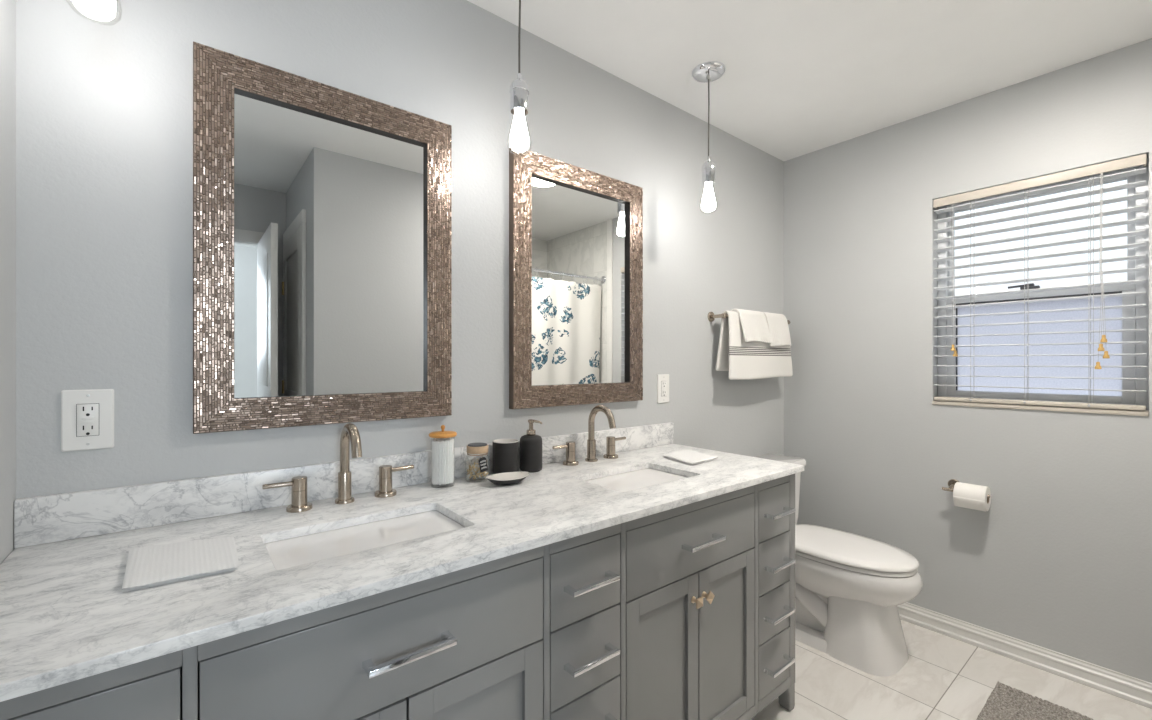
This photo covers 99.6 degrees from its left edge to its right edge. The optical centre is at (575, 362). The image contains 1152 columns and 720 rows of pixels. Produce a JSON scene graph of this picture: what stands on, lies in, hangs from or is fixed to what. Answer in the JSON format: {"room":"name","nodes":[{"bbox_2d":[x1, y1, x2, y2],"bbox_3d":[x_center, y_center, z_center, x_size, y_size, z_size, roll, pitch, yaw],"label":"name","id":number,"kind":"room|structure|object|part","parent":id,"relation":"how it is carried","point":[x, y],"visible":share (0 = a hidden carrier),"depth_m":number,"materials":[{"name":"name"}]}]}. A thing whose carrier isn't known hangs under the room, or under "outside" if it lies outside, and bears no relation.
{"room":"bathroom","nodes":[
{"label":"bathroom","id":0,"kind":"room"},
{"bbox_2d":[0,0,15,564],"bbox_3d":[-0.389,0.034,-0.028,0.120,2.430,2.470,0,0,-39],"label":"wall","id":1,"kind":"structure","parent":0,"point":[7,7],"depth_m":0.92,"materials":[{"name":"paint"}]},
{"bbox_2d":[16,0,783,498],"bbox_3d":[0.025,0.034,1.970,3.272,2.430,0.120,0,0,-39],"label":"wall","id":2,"kind":"structure","parent":0,"point":[104,113],"depth_m":1.31,"materials":[{"name":"paint"}]},
{"bbox_2d":[61,389,113,451],"bbox_3d":[-1.035,0.121,1.033,0.080,0.128,0.009,0,0,-39],"label":"wall outlet","id":3,"kind":"object","parent":2,"relation":"attached to","point":[87,416],"visible":1,"depth_m":1.03,"materials":[{"name":"white plastic"}]},
{"bbox_2d":[76,403,98,436],"bbox_3d":[-1.033,0.121,1.031,0.035,0.069,0.002,0,0,-39],"label":"receptacle","id":4,"kind":"object","parent":3,"relation":"attached to","point":[87,414],"depth_m":1.03,"materials":[{"name":"white plastic"}]},
{"bbox_2d":[193,41,451,433],"bbox_3d":[-0.644,-0.289,1.333,0.637,0.908,0.030,0,0,-39],"label":"wall mirror","id":5,"kind":"object","parent":2,"relation":"attached to","point":[322,213],"visible":1,"depth_m":1.29,"materials":[{"name":"brown metal"}]},
{"bbox_2d":[234,91,424,397],"bbox_3d":[-0.649,-0.288,1.339,0.487,0.757,0.008,0,0,-39],"label":"mirror glass","id":6,"kind":"object","parent":5,"relation":"attached to","point":[329,211],"depth_m":1.31,"materials":[{"name":"silver metal"}]},
{"bbox_2d":[14,422,673,547],"bbox_3d":[-0.337,0.318,1.588,1.988,0.095,0.019,0,0,-39],"label":"backsplash","id":7,"kind":"structure","parent":2,"relation":"attached to","point":[38,520],"depth_m":1.16,"materials":[{"name":"stone"}]},
{"bbox_2d":[509,147,642,408],"bbox_3d":[0.027,-0.292,1.874,0.640,0.902,0.030,0,0,-39],"label":"wall mirror","id":8,"kind":"object","parent":2,"relation":"attached to","point":[576,233],"visible":1,"depth_m":1.84,"materials":[{"name":"brown metal"}]},
{"bbox_2d":[532,176,626,385],"bbox_3d":[0.021,-0.292,1.879,0.495,0.754,0.008,0,0,-39],"label":"mirror glass","id":9,"kind":"object","parent":8,"relation":"attached to","point":[579,230],"depth_m":1.86,"materials":[{"name":"silver metal"}]},
{"bbox_2d":[657,374,668,402],"bbox_3d":[0.393,0.116,2.184,0.078,0.128,0.009,0,0,-39],"label":"wall outlet","id":10,"kind":"object","parent":2,"relation":"attached to","point":[662,379],"visible":1,"depth_m":2.18,"materials":[{"name":"white plastic"}]},
{"bbox_2d":[661,381,666,395],"bbox_3d":[0.394,0.116,2.182,0.035,0.069,0.002,0,0,-39],"label":"receptacle","id":11,"kind":"object","parent":10,"relation":"attached to","point":[663,383],"depth_m":2.18,"materials":[{"name":"white plastic"}]},
{"bbox_2d":[708,312,790,323],"bbox_3d":[0.930,-0.228,2.568,0.658,0.050,0.086,0,0,-39],"label":"towel bar","id":12,"kind":"object","parent":2,"relation":"attached to","point":[711,316],"visible":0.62,"depth_m":2.39,"materials":[{"name":"silver metal"}]},
{"bbox_2d":[716,310,792,379],"bbox_3d":[0.942,-0.086,2.532,0.590,0.337,0.104,0,0,-39],"label":"bath towel","id":13,"kind":"object","parent":12,"relation":"hanging from","point":[743,360],"visible":0.63,"depth_m":2.40,"materials":[{"name":"white fabric"}]},
{"bbox_2d":[731,309,771,342],"bbox_3d":[0.876,-0.184,2.473,0.244,0.169,0.132,0,0,-39],"label":"washcloth","id":14,"kind":"object","parent":13,"relation":"hanging from","point":[754,324],"visible":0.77,"depth_m":2.44,"materials":[{"name":"white fabric"}]},
{"bbox_2d":[762,312,790,345],"bbox_3d":[1.057,-0.177,2.618,0.224,0.184,0.132,0,0,-39],"label":"washcloth","id":15,"kind":"object","parent":13,"relation":"hanging from","point":[778,327],"visible":0.71,"depth_m":2.57,"materials":[{"name":"white fabric"}]},
{"bbox_2d":[429,425,456,437],"bbox_3d":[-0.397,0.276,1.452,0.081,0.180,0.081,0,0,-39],"label":"lid","id":16,"kind":"object","parent":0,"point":[437,434],"visible":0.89,"depth_m":1.43,"materials":[{"name":"brown wood"}]},
{"bbox_3d":[-0.397,0.212,1.452,0.081,0.014,0.081,0,0,-39],"label":"lid","id":17,"kind":"part","parent":16,"relation":"part of","materials":[{"name":"orange wood"}]},
{"bbox_2d":[467,0,1151,160],"bbox_3d":[0.838,-1.231,0.962,3.272,0.100,2.710,0,0,-39],"label":"ceiling","id":18,"kind":"structure","parent":0,"point":[800,77],"depth_m":1.83,"materials":[{"name":"paint"}]},
{"bbox_2d":[67,0,121,24],"bbox_3d":[-0.847,-0.893,0.856,0.134,0.576,0.134,0,0,-39],"label":"pendant lamp","id":19,"kind":"object","parent":18,"relation":"hanging from","point":[96,8],"visible":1,"depth_m":0.85,"materials":[{"name":"white glass"}]},
{"bbox_2d":[508,0,531,154],"bbox_3d":[-0.164,-0.893,1.407,0.134,0.576,0.134,0,0,-39],"label":"pendant lamp","id":20,"kind":"object","parent":18,"relation":"hanging from","point":[519,88],"visible":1,"depth_m":1.39,"materials":[{"name":"white glass"}]},
{"bbox_2d":[509,73,528,115],"bbox_3d":[-0.164,-0.780,1.407,0.057,0.110,0.057,0,0,-39],"label":"socket","id":21,"kind":"object","parent":20,"relation":"attached to","point":[519,88],"depth_m":1.39,"materials":[{"name":"silver metal"}]},
{"bbox_3d":[-0.163,-0.994,1.408,0.008,0.330,0.005,0,0,-39],"label":"cord","id":22,"kind":"part","parent":20,"relation":"part of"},
{"bbox_2d":[692,61,725,212],"bbox_3d":[0.537,-0.893,1.972,0.134,0.576,0.134,0,0,-39],"label":"pendant lamp","id":23,"kind":"object","parent":18,"relation":"hanging from","point":[710,71],"visible":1,"depth_m":1.95,"materials":[{"name":"white glass"}]},
{"bbox_2d":[701,156,715,185],"bbox_3d":[0.537,-0.780,1.972,0.057,0.110,0.057,0,0,-39],"label":"socket","id":24,"kind":"object","parent":23,"relation":"attached to","point":[708,168],"depth_m":1.95,"materials":[{"name":"silver metal"}]},
{"bbox_3d":[0.538,-0.994,1.973,0.008,0.330,0.005,0,0,-39],"label":"cord","id":25,"kind":"part","parent":23,"relation":"part of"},
{"bbox_2d":[751,619,1151,719],"bbox_3d":[0.806,1.304,1.001,3.272,0.110,2.610,0,0,-39],"label":"floor","id":26,"kind":"structure","parent":0,"point":[943,677],"depth_m":1.87,"materials":[{"name":"tile"}]},
{"bbox_2d":[0,474,795,719],"bbox_3d":[-0.140,0.818,1.347,1.974,0.864,0.602,0,0,-39],"label":"bathroom vanity","id":27,"kind":"object","parent":26,"relation":"on","point":[686,612],"visible":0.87,"depth_m":1.08,"materials":[{"name":"grey paint"}]},
{"bbox_3d":[-0.647,0.511,0.632,0.207,0.171,0.050,0,0,-39],"label":"drawer","id":28,"kind":"part","parent":27,"relation":"part of","materials":[{"name":"grey paint"}]},
{"bbox_3d":[-0.319,0.514,0.897,0.594,0.177,0.050,0,0,-39],"label":"drawer","id":29,"kind":"part","parent":27,"relation":"part of","materials":[{"name":"grey paint"}]},
{"bbox_3d":[-0.425,0.863,0.791,0.295,0.513,0.019,0,0,-39],"label":"door","id":30,"kind":"part","parent":27,"relation":"part of","materials":[{"name":"grey paint"}]},
{"bbox_2d":[0,444,803,701],"bbox_3d":[-0.150,0.376,1.356,1.988,0.020,0.615,0,0,-39],"label":"countertop","id":31,"kind":"structure","parent":27,"relation":"on","point":[66,615],"depth_m":0.91,"materials":[{"name":"stone"}]},
{"bbox_2d":[122,536,238,591],"bbox_3d":[-0.723,0.359,0.896,0.162,0.012,0.232,0,0,-39],"label":"folded cloth","id":32,"kind":"object","parent":31,"relation":"on","point":[149,566],"visible":1,"depth_m":0.86,"materials":[{"name":"white fabric"}]},
{"bbox_2d":[262,423,413,512],"bbox_3d":[-0.577,0.260,1.243,0.366,0.212,0.157,0,0,-39],"label":"faucet","id":33,"kind":"object","parent":31,"relation":"on","point":[350,433],"visible":1,"depth_m":1.27,"materials":[{"name":"silver metal"}]},
{"bbox_3d":[-0.725,0.298,1.188,0.066,0.013,0.012,0,0,-39],"label":"lever","id":34,"kind":"part","parent":33,"relation":"part of","materials":[{"name":"silver metal"}]},
{"bbox_3d":[-0.690,0.326,1.216,0.057,0.080,0.057,0,0,-39],"label":"handle","id":35,"kind":"part","parent":33,"relation":"part of","materials":[{"name":"silver metal"}]},
{"bbox_3d":[-0.576,0.260,1.241,0.047,0.212,0.152,0,0,-39],"label":"spout","id":36,"kind":"part","parent":33,"relation":"part of","materials":[{"name":"silver metal"}]},
{"bbox_3d":[-0.527,0.326,1.348,0.057,0.080,0.057,0,0,-39],"label":"handle","id":37,"kind":"part","parent":33,"relation":"part of","materials":[{"name":"silver metal"}]},
{"bbox_3d":[-0.492,0.298,1.376,0.066,0.013,0.012,0,0,-39],"label":"lever","id":38,"kind":"part","parent":33,"relation":"part of","materials":[{"name":"silver metal"}]},
{"bbox_2d":[264,510,463,569],"bbox_3d":[-0.448,0.463,1.069,0.432,0.152,0.271,0,0,-39],"label":"sink basin","id":39,"kind":"object","parent":31,"relation":"in","point":[292,552],"visible":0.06,"depth_m":1.07,"materials":[{"name":"white ceramic"}]},
{"bbox_2d":[432,438,453,484],"bbox_3d":[-0.397,0.292,1.452,0.065,0.132,0.065,0,0,-39],"label":"cotton swabs","id":40,"kind":"object","parent":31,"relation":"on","point":[442,448],"visible":0.97,"depth_m":1.43},
{"bbox_2d":[465,443,489,481],"bbox_3d":[-0.306,0.310,1.520,0.078,0.112,0.083,0,0,-39],"label":"glass jar","id":41,"kind":"object","parent":31,"relation":"on","point":[472,448],"visible":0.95,"depth_m":1.49,"materials":[{"name":"clear glass"}]},
{"bbox_2d":[466,457,488,479],"bbox_3d":[-0.307,0.329,1.523,0.068,0.063,0.066,0,0,-39],"label":"shells","id":42,"kind":"object","parent":41,"relation":"in","point":[472,471],"visible":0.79,"depth_m":1.51,"materials":[{"name":"beige ceramic"}]},
{"bbox_3d":[-0.308,0.269,1.522,0.067,0.022,0.067,0,0,-39],"label":"lid","id":43,"kind":"part","parent":41,"relation":"part of","materials":[{"name":"brown wood"}]},
{"bbox_2d":[493,439,518,473],"bbox_3d":[-0.230,0.310,1.595,0.085,0.111,0.085,0,0,-39],"label":"tumbler","id":44,"kind":"object","parent":31,"relation":"on","point":[505,451],"visible":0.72,"depth_m":1.56,"materials":[{"name":"black ceramic"}]},
{"bbox_2d":[486,471,528,484],"bbox_3d":[-0.207,0.352,1.477,0.139,0.026,0.097,0,0,-39],"label":"soap dish","id":45,"kind":"object","parent":31,"relation":"on","point":[508,478],"visible":1,"depth_m":1.49,"materials":[{"name":"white ceramic"}]},
{"bbox_2d":[520,419,541,472],"bbox_3d":[-0.153,0.279,1.655,0.077,0.173,0.077,0,0,-39],"label":"soap dispenser","id":46,"kind":"object","parent":31,"relation":"on","point":[530,443],"visible":0.99,"depth_m":1.62,"materials":[{"name":"black ceramic"}]},
{"bbox_2d":[552,405,625,465],"bbox_3d":[0.089,0.260,1.780,0.354,0.212,0.157,0,0,-39],"label":"faucet","id":47,"kind":"object","parent":31,"relation":"on","point":[570,460],"visible":1,"depth_m":1.80,"materials":[{"name":"silver metal"}]},
{"bbox_3d":[-0.054,0.298,1.729,0.066,0.013,0.012,0,0,-39],"label":"lever","id":48,"kind":"part","parent":47,"relation":"part of","materials":[{"name":"silver metal"}]},
{"bbox_3d":[-0.019,0.326,1.757,0.057,0.080,0.057,0,0,-39],"label":"handle","id":49,"kind":"part","parent":47,"relation":"part of","materials":[{"name":"silver metal"}]},
{"bbox_3d":[0.090,0.260,1.778,0.047,0.212,0.152,0,0,-39],"label":"spout","id":50,"kind":"part","parent":47,"relation":"part of","materials":[{"name":"silver metal"}]},
{"bbox_3d":[0.135,0.326,1.881,0.057,0.080,0.057,0,0,-39],"label":"handle","id":51,"kind":"part","parent":47,"relation":"part of","materials":[{"name":"silver metal"}]},
{"bbox_3d":[0.170,0.298,1.910,0.066,0.013,0.012,0,0,-39],"label":"lever","id":52,"kind":"part","parent":47,"relation":"part of","materials":[{"name":"silver metal"}]},
{"bbox_2d":[586,468,687,491],"bbox_3d":[0.200,0.463,1.581,0.404,0.152,0.278,0,0,-39],"label":"sink basin","id":53,"kind":"object","parent":31,"relation":"in","point":[633,480],"visible":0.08,"depth_m":1.61,"materials":[{"name":"white ceramic"}]},
{"bbox_2d":[662,449,717,464],"bbox_3d":[0.435,0.359,1.870,0.220,0.012,0.202,0,0,-39],"label":"folded cloth","id":54,"kind":"object","parent":31,"relation":"on","point":[687,456],"visible":1,"depth_m":1.84,"materials":[{"name":"white fabric"}]},
{"bbox_3d":[-0.291,0.514,0.863,0.156,0.011,0.038,0,0,-39],"label":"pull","id":55,"kind":"part","parent":27,"relation":"part of","materials":[{"name":"silver metal"}]},
{"bbox_3d":[-0.192,0.863,0.978,0.295,0.513,0.019,0,0,-39],"label":"door","id":56,"kind":"part","parent":27,"relation":"part of","materials":[{"name":"grey paint"}]},
{"bbox_3d":[0.011,0.858,1.163,0.214,0.159,0.050,0,0,-39],"label":"drawer","id":57,"kind":"part","parent":27,"relation":"part of","materials":[{"name":"grey paint"}]},
{"bbox_3d":[0.011,0.687,1.163,0.214,0.174,0.050,0,0,-39],"label":"drawer","id":58,"kind":"part","parent":27,"relation":"part of","materials":[{"name":"grey paint"}]},
{"bbox_3d":[0.011,0.511,1.163,0.214,0.171,0.050,0,0,-39],"label":"drawer","id":59,"kind":"part","parent":27,"relation":"part of","materials":[{"name":"grey paint"}]},
{"bbox_3d":[0.039,0.687,1.129,0.141,0.011,0.038,0,0,-39],"label":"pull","id":60,"kind":"part","parent":27,"relation":"part of","materials":[{"name":"silver metal"}]},
{"bbox_3d":[0.039,0.511,1.129,0.141,0.011,0.038,0,0,-39],"label":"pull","id":61,"kind":"part","parent":27,"relation":"part of","materials":[{"name":"silver metal"}]},
{"bbox_3d":[0.039,0.858,1.129,0.141,0.011,0.038,0,0,-39],"label":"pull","id":62,"kind":"part","parent":27,"relation":"part of","materials":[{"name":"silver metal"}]},
{"bbox_3d":[0.234,0.863,1.323,0.292,0.513,0.019,0,0,-39],"label":"door","id":63,"kind":"part","parent":27,"relation":"part of","materials":[{"name":"grey paint"}]},
{"bbox_3d":[0.340,0.514,1.428,0.588,0.177,0.050,0,0,-39],"label":"drawer","id":64,"kind":"part","parent":27,"relation":"part of","materials":[{"name":"grey paint"}]},
{"bbox_3d":[0.345,0.676,1.379,0.027,0.027,0.033,0,0,-39],"label":"knob","id":65,"kind":"part","parent":27,"relation":"part of","materials":[{"name":"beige metal"}]},
{"bbox_3d":[0.367,0.514,1.394,0.156,0.011,0.038,0,0,-39],"label":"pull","id":66,"kind":"part","parent":27,"relation":"part of","materials":[{"name":"silver metal"}]},
{"bbox_3d":[0.383,0.676,1.409,0.038,0.038,0.033,0,0,-39],"label":"knob","id":67,"kind":"part","parent":27,"relation":"part of","materials":[{"name":"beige metal"}]},
{"bbox_3d":[0.465,0.863,1.509,0.292,0.513,0.019,0,0,-39],"label":"door","id":68,"kind":"part","parent":27,"relation":"part of","materials":[{"name":"grey paint"}]},
{"bbox_3d":[0.668,1.030,1.692,0.202,0.178,0.050,0,0,-39],"label":"drawer","id":69,"kind":"part","parent":27,"relation":"part of","materials":[{"name":"grey paint"}]},
{"bbox_3d":[0.668,0.858,1.692,0.202,0.159,0.050,0,0,-39],"label":"drawer","id":70,"kind":"part","parent":27,"relation":"part of","materials":[{"name":"grey paint"}]},
{"bbox_3d":[0.668,0.687,1.692,0.202,0.174,0.050,0,0,-39],"label":"drawer","id":71,"kind":"part","parent":27,"relation":"part of","materials":[{"name":"grey paint"}]},
{"bbox_3d":[0.668,0.511,1.692,0.202,0.171,0.050,0,0,-39],"label":"drawer","id":72,"kind":"part","parent":27,"relation":"part of","materials":[{"name":"grey paint"}]},
{"bbox_3d":[0.695,1.030,1.658,0.141,0.011,0.038,0,0,-39],"label":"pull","id":73,"kind":"part","parent":27,"relation":"part of","materials":[{"name":"silver metal"}]},
{"bbox_3d":[0.695,0.858,1.658,0.141,0.011,0.038,0,0,-39],"label":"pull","id":74,"kind":"part","parent":27,"relation":"part of","materials":[{"name":"silver metal"}]},
{"bbox_3d":[0.695,0.687,1.658,0.141,0.011,0.038,0,0,-39],"label":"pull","id":75,"kind":"part","parent":27,"relation":"part of","materials":[{"name":"silver metal"}]},
{"bbox_3d":[0.695,0.511,1.658,0.141,0.011,0.038,0,0,-39],"label":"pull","id":76,"kind":"part","parent":27,"relation":"part of","materials":[{"name":"silver metal"}]},
{"bbox_3d":[0.759,1.203,1.763,0.053,0.092,0.045,0,0,-39],"label":"leg","id":77,"kind":"part","parent":27,"relation":"part of","materials":[{"name":"grey paint"}]},
{"bbox_2d":[755,454,922,676],"bbox_3d":[1.140,0.877,2.263,0.507,0.744,0.792,0,0,-39],"label":"toilet","id":78,"kind":"object","parent":26,"relation":"on","point":[849,587],"visible":0.62,"depth_m":2.04,"materials":[{"name":"white ceramic"}]},
{"bbox_3d":[0.959,0.523,2.488,0.507,0.036,0.214,0,0,-39],"label":"tank lid","id":79,"kind":"part","parent":78,"relation":"part of","materials":[{"name":"white ceramic"}]},
{"bbox_3d":[0.950,0.698,2.485,0.464,0.313,0.196,0,0,-39],"label":"tank","id":80,"kind":"part","parent":78,"relation":"part of","materials":[{"name":"white ceramic"}]},
{"bbox_3d":[1.199,0.845,2.178,0.374,0.018,0.551,0,0,-39],"label":"seat","id":81,"kind":"part","parent":78,"relation":"part of","materials":[{"name":"white plastic"}]},
{"bbox_3d":[1.195,0.830,2.182,0.386,0.048,0.570,0,0,-39],"label":"lid","id":82,"kind":"part","parent":78,"relation":"part of","materials":[{"name":"white plastic"}]},
{"bbox_2d":[976,681,1092,719],"bbox_3d":[1.566,1.239,1.497,0.601,0.019,0.531,0,0,-39],"label":"bath mat","id":83,"kind":"object","parent":26,"relation":"on","point":[1005,702],"visible":1,"depth_m":1.74,"materials":[{"name":"grey fabric"}]},
{"bbox_2d":[784,38,1151,682],"bbox_3d":[1.758,0.034,2.302,0.157,2.430,1.540,0,0,-39],"label":"wall","id":84,"kind":"structure","parent":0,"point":[1059,559],"depth_m":2.21,"materials":[{"name":"paint"}]},
{"bbox_2d":[942,479,989,497],"bbox_3d":[1.734,0.555,2.160,0.073,0.048,0.170,0,0,-39],"label":"paper holder","id":85,"kind":"object","parent":84,"relation":"attached to","point":[951,483],"visible":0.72,"depth_m":2.20,"materials":[{"name":"silver metal"}]},
{"bbox_2d":[953,482,990,511],"bbox_3d":[1.725,0.582,2.123,0.105,0.104,0.110,0,0,-39],"label":"toilet roll","id":86,"kind":"object","parent":85,"relation":"hanging from","point":[965,495],"visible":1,"depth_m":2.09,"materials":[{"name":"white paper"}]},
{"bbox_2d":[897,602,1151,707],"bbox_3d":[1.677,1.207,2.273,0.018,0.084,1.483,0,0,-39],"label":"baseboard","id":87,"kind":"structure","parent":84,"relation":"attached to","point":[1136,690],"depth_m":2.00,"materials":[{"name":"white paint"}]},
{"bbox_2d":[933,154,1146,410],"bbox_3d":[1.889,-0.294,2.037,0.077,0.938,0.648,0,0,-39],"label":"window blind","id":88,"kind":"object","parent":84,"relation":"attached to","point":[1100,169],"visible":1,"depth_m":1.99,"materials":[{"name":"beige plastic"}]},
{"bbox_3d":[1.716,-0.407,2.218,0.019,0.649,0.008,0,0,-39],"label":"tilt cord","id":89,"kind":"part","parent":88,"relation":"part of","materials":[{"name":"white fabric"}]},
{"bbox_3d":[1.721,-0.394,2.212,0.019,0.675,0.010,0,0,-39],"label":"tilt cord","id":90,"kind":"part","parent":88,"relation":"part of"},
{"bbox_3d":[1.781,-0.275,2.183,0.062,0.891,0.017,0,0,-39],"label":"ladder cord","id":91,"kind":"part","parent":88,"relation":"part of","materials":[{"name":"white fabric"}]},
{"bbox_3d":[1.893,-0.275,2.043,0.062,0.891,0.017,0,0,-39],"label":"ladder cord","id":92,"kind":"part","parent":88,"relation":"part of","materials":[{"name":"white fabric"}]},
{"bbox_3d":[1.895,0.167,2.042,0.054,0.017,0.644,0,0,-39],"label":"rail","id":93,"kind":"part","parent":88,"relation":"part of","materials":[{"name":"beige plastic"}]},
{"bbox_3d":[2.009,-0.275,1.899,0.062,0.891,0.017,0,0,-39],"label":"ladder cord","id":94,"kind":"part","parent":88,"relation":"part of","materials":[{"name":"white fabric"}]},
{"bbox_3d":[2.003,-0.367,1.862,0.018,0.728,0.010,0,0,-39],"label":"lift cord","id":95,"kind":"part","parent":88,"relation":"part of","materials":[{"name":"white fabric"}]},
{"bbox_3d":[2.007,-0.402,1.857,0.018,0.658,0.006,0,0,-39],"label":"lift cord","id":96,"kind":"part","parent":88,"relation":"part of","materials":[{"name":"white fabric"}]},
{"bbox_3d":[2.007,-0.418,1.857,0.018,0.626,0.010,0,0,-39],"label":"lift cord","id":97,"kind":"part","parent":88,"relation":"part of","materials":[{"name":"white fabric"}]},
{"bbox_3d":[2.010,-0.388,1.853,0.018,0.686,0.012,0,0,-39],"label":"lift cord","id":98,"kind":"part","parent":88,"relation":"part of","materials":[{"name":"white fabric"}]},
{"bbox_2d":[938,158,1148,409],"bbox_3d":[1.963,-0.292,2.098,0.065,0.958,0.659,0,0,-39],"label":"window","id":99,"kind":"structure","parent":84,"relation":"attached to","point":[1058,395],"depth_m":2.02,"materials":[{"name":"paint"}]},
{"bbox_3d":[1.952,-0.069,2.089,0.004,0.413,0.529,0,0,-39],"label":"pane","id":100,"kind":"part","parent":99,"relation":"part of","materials":[{"name":"clear glass"}]},
{"bbox_3d":[1.952,-0.079,2.089,0.024,0.473,0.589,0,0,-39],"label":"sash","id":101,"kind":"part","parent":99,"relation":"part of","materials":[{"name":"paint"}]},
{"bbox_3d":[1.972,-0.509,2.105,0.022,0.454,0.589,0,0,-39],"label":"sash","id":102,"kind":"part","parent":99,"relation":"part of","materials":[{"name":"paint"}]}
]}

